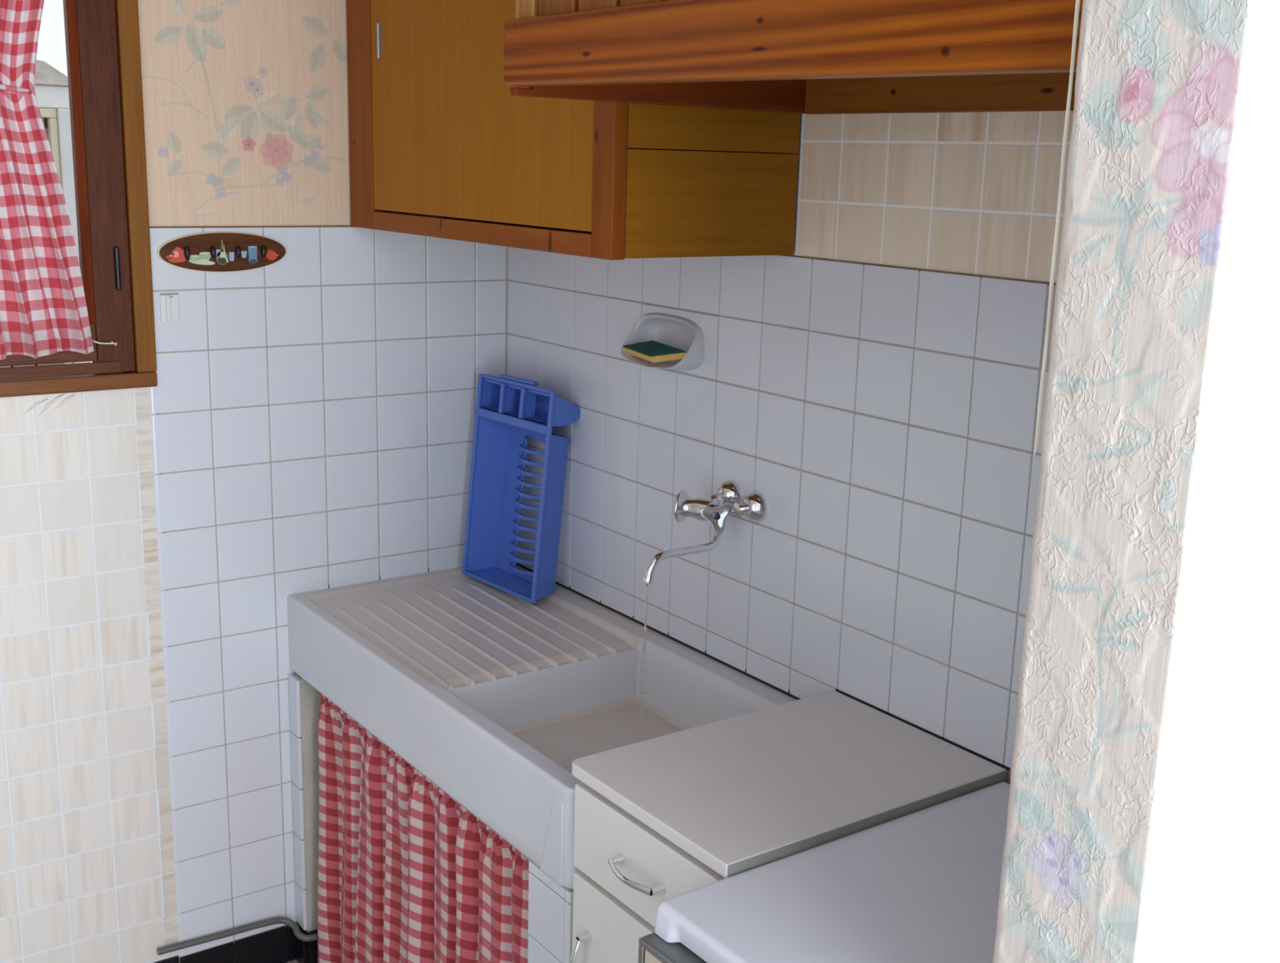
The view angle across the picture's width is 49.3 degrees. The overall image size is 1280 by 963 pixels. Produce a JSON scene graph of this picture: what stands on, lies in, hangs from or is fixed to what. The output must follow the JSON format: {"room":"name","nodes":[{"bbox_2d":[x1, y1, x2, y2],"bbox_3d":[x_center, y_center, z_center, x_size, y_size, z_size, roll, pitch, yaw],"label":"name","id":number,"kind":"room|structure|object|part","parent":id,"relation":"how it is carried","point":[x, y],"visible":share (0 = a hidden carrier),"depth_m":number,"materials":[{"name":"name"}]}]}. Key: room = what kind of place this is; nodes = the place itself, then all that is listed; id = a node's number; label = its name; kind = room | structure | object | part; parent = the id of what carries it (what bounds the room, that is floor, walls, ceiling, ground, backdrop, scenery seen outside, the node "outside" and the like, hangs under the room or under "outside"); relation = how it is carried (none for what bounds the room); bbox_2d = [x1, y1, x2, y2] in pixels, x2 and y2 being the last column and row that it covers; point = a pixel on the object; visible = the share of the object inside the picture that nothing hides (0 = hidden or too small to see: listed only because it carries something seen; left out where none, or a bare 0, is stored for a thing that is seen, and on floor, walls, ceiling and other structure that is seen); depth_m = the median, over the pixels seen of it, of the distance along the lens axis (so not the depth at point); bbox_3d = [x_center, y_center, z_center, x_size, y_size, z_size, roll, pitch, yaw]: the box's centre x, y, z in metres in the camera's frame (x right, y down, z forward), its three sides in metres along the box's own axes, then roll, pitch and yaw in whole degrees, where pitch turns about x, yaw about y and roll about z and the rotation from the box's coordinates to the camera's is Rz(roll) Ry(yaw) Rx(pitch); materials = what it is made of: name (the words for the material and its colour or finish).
{"room":"kitchen","nodes":[
{"label":"kitchen","id":0,"kind":"room"},
{"bbox_2d":[0,0,508,962],"bbox_3d":[-1.263,-0.086,2.589,2.540,2.500,0.146,-8,16,-35],"label":"wall","id":1,"kind":"structure","parent":0,"point":[307,424],"depth_m":2.83,"materials":[{"name":"tile"}]},
{"bbox_2d":[0,0,157,397],"bbox_3d":[-1.427,-0.604,2.307,1.165,0.972,0.116,-8,16,-35],"label":"window","id":2,"kind":"structure","parent":1,"relation":"in","point":[103,46],"depth_m":2.59,"materials":[{"name":"brown wood"}]},
{"bbox_3d":[-1.441,-0.214,2.369,0.988,0.072,0.046,-8,16,-35],"label":"sash rail","id":3,"kind":"part","parent":2,"relation":"part of","materials":[{"name":"brown wood"}]},
{"bbox_2d":[0,0,116,359],"bbox_3d":[-1.221,-0.610,2.362,0.617,0.854,0.045,-8,16,-35],"label":"window curtain","id":4,"kind":"object","parent":2,"relation":"hanging from","point":[43,309],"visible":1,"depth_m":2.50,"materials":[{"name":"red fabric"}]},
{"bbox_3d":[-1.010,-0.263,2.629,0.045,0.011,0.004,-10,17,-40],"label":"cord","id":5,"kind":"part","parent":4,"relation":"part of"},
{"bbox_3d":[-1.410,-0.163,2.372,1.030,0.022,0.004,-8,16,-35],"label":"drip moulding","id":6,"kind":"part","parent":2,"relation":"part of","materials":[{"name":"brown wood"}]},
{"bbox_3d":[-1.442,-0.146,2.415,1.164,0.029,0.110,-8,16,-35],"label":"frame sill","id":7,"kind":"part","parent":2,"relation":"part of","materials":[{"name":"brown wood"}]},
{"bbox_2d":[159,293,179,322],"bbox_3d":[-0.909,-0.336,2.697,0.035,0.056,0.007,-8,16,-35],"label":"hook","id":8,"kind":"object","parent":1,"relation":"attached to","point":[169,303],"visible":1,"depth_m":2.70,"materials":[{"name":"white plastic"}]},
{"bbox_2d":[156,231,285,272],"bbox_3d":[-0.813,-0.449,2.728,0.255,0.079,0.023,-8,16,-35],"label":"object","id":9,"kind":"object","parent":1,"relation":"attached to","point":[208,251],"visible":1,"depth_m":2.72,"materials":[{"name":"brown wood"}]},
{"bbox_2d":[169,251,178,257],"bbox_3d":[-0.893,-0.436,2.671,0.018,0.012,0.002,-8,16,-35],"label":"coffee pot","id":10,"kind":"object","parent":9,"relation":"on","point":[172,254],"depth_m":2.67,"materials":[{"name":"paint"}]},
{"bbox_2d":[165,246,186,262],"bbox_3d":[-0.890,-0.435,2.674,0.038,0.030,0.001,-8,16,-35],"label":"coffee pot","id":11,"kind":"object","parent":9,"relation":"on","point":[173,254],"depth_m":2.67,"materials":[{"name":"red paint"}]},
{"bbox_2d":[188,259,214,265],"bbox_3d":[-0.850,-0.426,2.705,0.051,0.012,0.001,-8,16,-35],"label":"plate","id":12,"kind":"object","parent":9,"relation":"on","point":[191,262],"depth_m":2.70,"materials":[{"name":"green ceramic"}]},
{"bbox_2d":[217,249,226,263],"bbox_3d":[-0.817,-0.440,2.726,0.018,0.028,0.002,-8,16,-35],"label":"kettle","id":13,"kind":"object","parent":9,"relation":"on","point":[222,254],"depth_m":2.73,"materials":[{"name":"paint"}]},
{"bbox_2d":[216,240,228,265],"bbox_3d":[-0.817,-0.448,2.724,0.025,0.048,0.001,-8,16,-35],"label":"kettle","id":14,"kind":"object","parent":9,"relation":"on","point":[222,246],"depth_m":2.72,"materials":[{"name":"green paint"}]},
{"bbox_2d":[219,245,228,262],"bbox_3d":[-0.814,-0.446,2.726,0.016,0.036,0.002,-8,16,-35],"label":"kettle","id":15,"kind":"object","parent":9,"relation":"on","point":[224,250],"depth_m":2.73,"materials":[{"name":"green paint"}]},
{"bbox_2d":[228,252,234,261],"bbox_3d":[-0.802,-0.442,2.737,0.010,0.017,0.001,-8,16,-35],"label":"jar","id":16,"kind":"object","parent":9,"relation":"on","point":[231,255],"depth_m":2.74,"materials":[{"name":"blue paint"}]},
{"bbox_2d":[156,917,317,955],"bbox_3d":[-0.876,0.997,3.036,0.334,0.053,0.060,-4,14,-24],"label":"pipe","id":17,"kind":"object","parent":1,"relation":"attached to","point":[287,922],"visible":1,"depth_m":3.04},
{"bbox_2d":[286,960,297,962],"bbox_3d":[0.035,1.637,1.068,2.540,0.100,4.740,-8,16,-35],"label":"floor","id":18,"kind":"structure","parent":0,"point":[294,961],"depth_m":3.14,"materials":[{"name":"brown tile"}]},
{"bbox_2d":[288,673,321,962],"bbox_3d":[-0.656,0.740,3.123,0.243,0.684,0.058,-8,16,-35],"label":"pier","id":19,"kind":"object","parent":18,"relation":"on","point":[304,700],"visible":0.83,"depth_m":3.04,"materials":[{"name":"white tile"}]},
{"bbox_2d":[528,861,573,962],"bbox_3d":[-0.059,0.940,2.322,0.229,0.687,0.124,-8,16,-35],"label":"pier","id":20,"kind":"object","parent":18,"relation":"on","point":[550,904],"visible":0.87,"depth_m":2.19,"materials":[{"name":"white tile"}]},
{"bbox_2d":[287,564,796,889],"bbox_3d":[-0.212,0.407,2.693,0.537,0.172,1.118,-8,16,-35],"label":"sink","id":21,"kind":"object","parent":20,"relation":"on","point":[492,695],"visible":0.67,"depth_m":2.65,"materials":[{"name":"white ceramic"}]},
{"bbox_2d":[317,693,530,962],"bbox_3d":[-0.434,0.831,2.681,0.056,0.656,0.924,-8,16,-36],"label":"curtain","id":22,"kind":"object","parent":21,"relation":"hanging from","point":[407,873],"visible":0.85,"depth_m":2.71,"materials":[{"name":"red fabric"}]},
{"bbox_2d":[462,373,580,604],"bbox_3d":[-0.262,0.002,3.031,0.123,0.462,0.272,-9,17,-39],"label":"dish rack","id":23,"kind":"object","parent":21,"relation":"on","point":[510,410],"visible":1,"depth_m":3.06,"materials":[{"name":"blue plastic"}]},
{"bbox_2d":[466,416,568,600],"bbox_3d":[-0.265,0.050,3.040,0.105,0.359,0.263,-9,17,-39],"label":"tub","id":24,"kind":"object","parent":23,"relation":"in","point":[499,462],"depth_m":3.09,"materials":[{"name":"blue plastic"}]},
{"bbox_2d":[569,782,725,962],"bbox_3d":[0.189,0.879,2.166,0.550,0.889,0.366,-8,16,-35],"label":"base cabinet","id":25,"kind":"object","parent":18,"relation":"on","point":[628,868],"visible":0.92,"depth_m":2.00,"materials":[{"name":"white wood"}]},
{"bbox_3d":[-0.091,0.729,2.083,0.033,0.115,0.016,-8,16,-35],"label":"handle","id":26,"kind":"part","parent":25,"relation":"part of","materials":[{"name":"silver metal"}]},
{"bbox_3d":[0.002,0.937,2.037,0.020,0.644,0.356,-8,16,-35],"label":"door","id":27,"kind":"part","parent":25,"relation":"part of","materials":[{"name":"beige paint"}]},
{"bbox_3d":[-0.011,0.548,1.934,0.033,0.015,0.114,-8,16,-35],"label":"handle","id":28,"kind":"part","parent":25,"relation":"part of","materials":[{"name":"silver metal"}]},
{"bbox_2d":[572,690,1007,878],"bbox_3d":[0.221,0.432,2.075,0.538,0.020,0.376,-8,16,-35],"label":"countertop","id":29,"kind":"structure","parent":25,"relation":"on","point":[742,793],"depth_m":2.03,"materials":[{"name":"white laminate"}]},
{"bbox_2d":[638,782,1010,962],"bbox_3d":[0.379,0.934,1.794,0.677,0.840,0.449,-8,16,-35],"label":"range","id":30,"kind":"object","parent":18,"relation":"on","point":[923,886],"visible":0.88,"depth_m":1.71,"materials":[{"name":"white metal"}]},
{"bbox_3d":[0.143,0.646,1.550,0.036,0.098,0.444,-8,16,-35],"label":"control panel","id":31,"kind":"part","parent":30,"relation":"part of","materials":[{"name":"metal"}]},
{"bbox_2d":[506,111,1073,784],"bbox_3d":[0.388,0.014,2.355,0.140,2.500,2.208,-8,16,-35],"label":"wall","id":32,"kind":"structure","parent":0,"point":[877,382],"depth_m":2.28,"materials":[{"name":"tile"}]},
{"bbox_2d":[346,0,800,260],"bbox_3d":[-0.161,-0.806,2.528,0.376,0.726,0.954,-8,16,-35],"label":"upper cabinet","id":33,"kind":"object","parent":32,"relation":"attached to","point":[436,127],"visible":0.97,"depth_m":2.31,"materials":[{"name":"brown wood"}]},
{"bbox_3d":[-0.409,-0.814,2.576,0.018,0.626,0.372,-8,16,-35],"label":"door","id":34,"kind":"part","parent":33,"relation":"part of","materials":[{"name":"brown wood"}]},
{"bbox_3d":[-0.298,-0.446,2.487,0.022,0.036,0.792,-8,16,-35],"label":"rail","id":35,"kind":"part","parent":33,"relation":"part of","materials":[{"name":"brown wood"}]},
{"bbox_3d":[-0.180,-0.735,2.265,0.018,0.626,0.416,-8,16,-35],"label":"door panel","id":36,"kind":"part","parent":33,"relation":"part of","materials":[{"name":"brown wood"}]},
{"bbox_3d":[0.117,-0.443,2.227,0.344,0.164,0.008,-8,16,-35],"label":"panel","id":37,"kind":"part","parent":33,"relation":"part of","materials":[{"name":"brown wood"}]},
{"bbox_3d":[0.127,-0.787,2.148,0.344,0.540,0.008,-8,16,-35],"label":"panel","id":38,"kind":"part","parent":33,"relation":"part of","materials":[{"name":"brown wood"}]},
{"bbox_2d":[620,303,719,380],"bbox_3d":[0.060,-0.267,2.631,0.090,0.117,0.250,-8,16,-35],"label":"soap dish","id":39,"kind":"object","parent":32,"relation":"attached to","point":[696,334],"visible":0.91,"depth_m":2.63,"materials":[{"name":"white tile"}]},
{"bbox_2d":[622,340,686,362],"bbox_3d":[0.029,-0.244,2.633,0.044,0.034,0.181,-5,15,-28],"label":"sponge","id":40,"kind":"object","parent":39,"relation":"in","point":[652,351],"visible":0.99,"depth_m":2.62,"materials":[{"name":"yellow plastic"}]},
{"bbox_2d":[620,312,704,369],"bbox_3d":[0.049,-0.264,2.645,0.092,0.104,0.215,-8,16,-35],"label":"bowl","id":41,"kind":"object","parent":39,"relation":"on","point":[685,331],"depth_m":2.66,"materials":[{"name":"white ceramic"}]},
{"bbox_2d":[643,480,767,583],"bbox_3d":[0.091,0.084,2.496,0.233,0.151,0.136,-4,14,-23],"label":"faucet","id":42,"kind":"object","parent":32,"relation":"attached to","point":[715,510],"visible":1,"depth_m":2.48,"materials":[{"name":"silver metal"}]},
{"bbox_2d":[639,584,648,742],"bbox_3d":[0.006,0.329,2.451,0.006,0.308,0.010,11,16,35],"label":"trickle","id":43,"kind":"object","parent":42,"relation":"attached to","point":[646,601],"visible":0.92,"depth_m":2.45,"materials":[{"name":"white"}]},
{"bbox_3d":[0.080,0.121,2.456,0.179,0.096,0.033,-10,18,-42],"label":"spout","id":44,"kind":"part","parent":42,"relation":"part of","materials":[{"name":"silver metal"}]},
{"bbox_3d":[0.084,0.046,2.529,0.034,0.060,0.060,7,14,23],"label":"hot handle","id":45,"kind":"part","parent":42,"relation":"part of","materials":[{"name":"silver metal"}]},
{"bbox_3d":[0.133,0.064,2.477,0.059,0.057,0.024,0,13,-6],"label":"cold handle","id":46,"kind":"part","parent":42,"relation":"part of","materials":[{"name":"silver metal"}]},
{"bbox_2d":[503,0,1083,114],"bbox_3d":[0.331,-0.704,1.673,0.574,0.478,0.986,-8,16,-35],"label":"range hood","id":47,"kind":"object","parent":32,"relation":"attached to","point":[796,56],"visible":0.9,"depth_m":1.61,"materials":[{"name":"brown wood"}]},
{"bbox_2d":[992,0,1279,962],"bbox_3d":[0.686,0.233,1.445,0.742,2.500,0.161,-8,16,-35],"label":"wall","id":48,"kind":"structure","parent":0,"point":[1143,822],"depth_m":1.16,"materials":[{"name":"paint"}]},
{"label":"outside","id":49,"kind":"structure","parent":0,"visible":0},
{"bbox_3d":[-3.852,0.274,6.580,10.000,0.100,8.700,-8,16,-35],"label":"ground","id":50,"kind":"structure","parent":49,"visible":0},
{"bbox_2d":[0,59,91,368],"bbox_3d":[-2.445,-0.364,4.405,1.350,2.159,0.516,-8,16,-35],"label":"outbuilding","id":51,"kind":"structure","parent":50,"relation":"on","point":[51,86],"depth_m":4.37,"materials":[{"name":"white paint"}]},
{"bbox_3d":[-1.836,-0.253,4.599,0.052,1.889,0.060,-8,16,-35],"label":"corner post","id":52,"kind":"part","parent":51,"relation":"part of","materials":[{"name":"white paint"}]}
]}

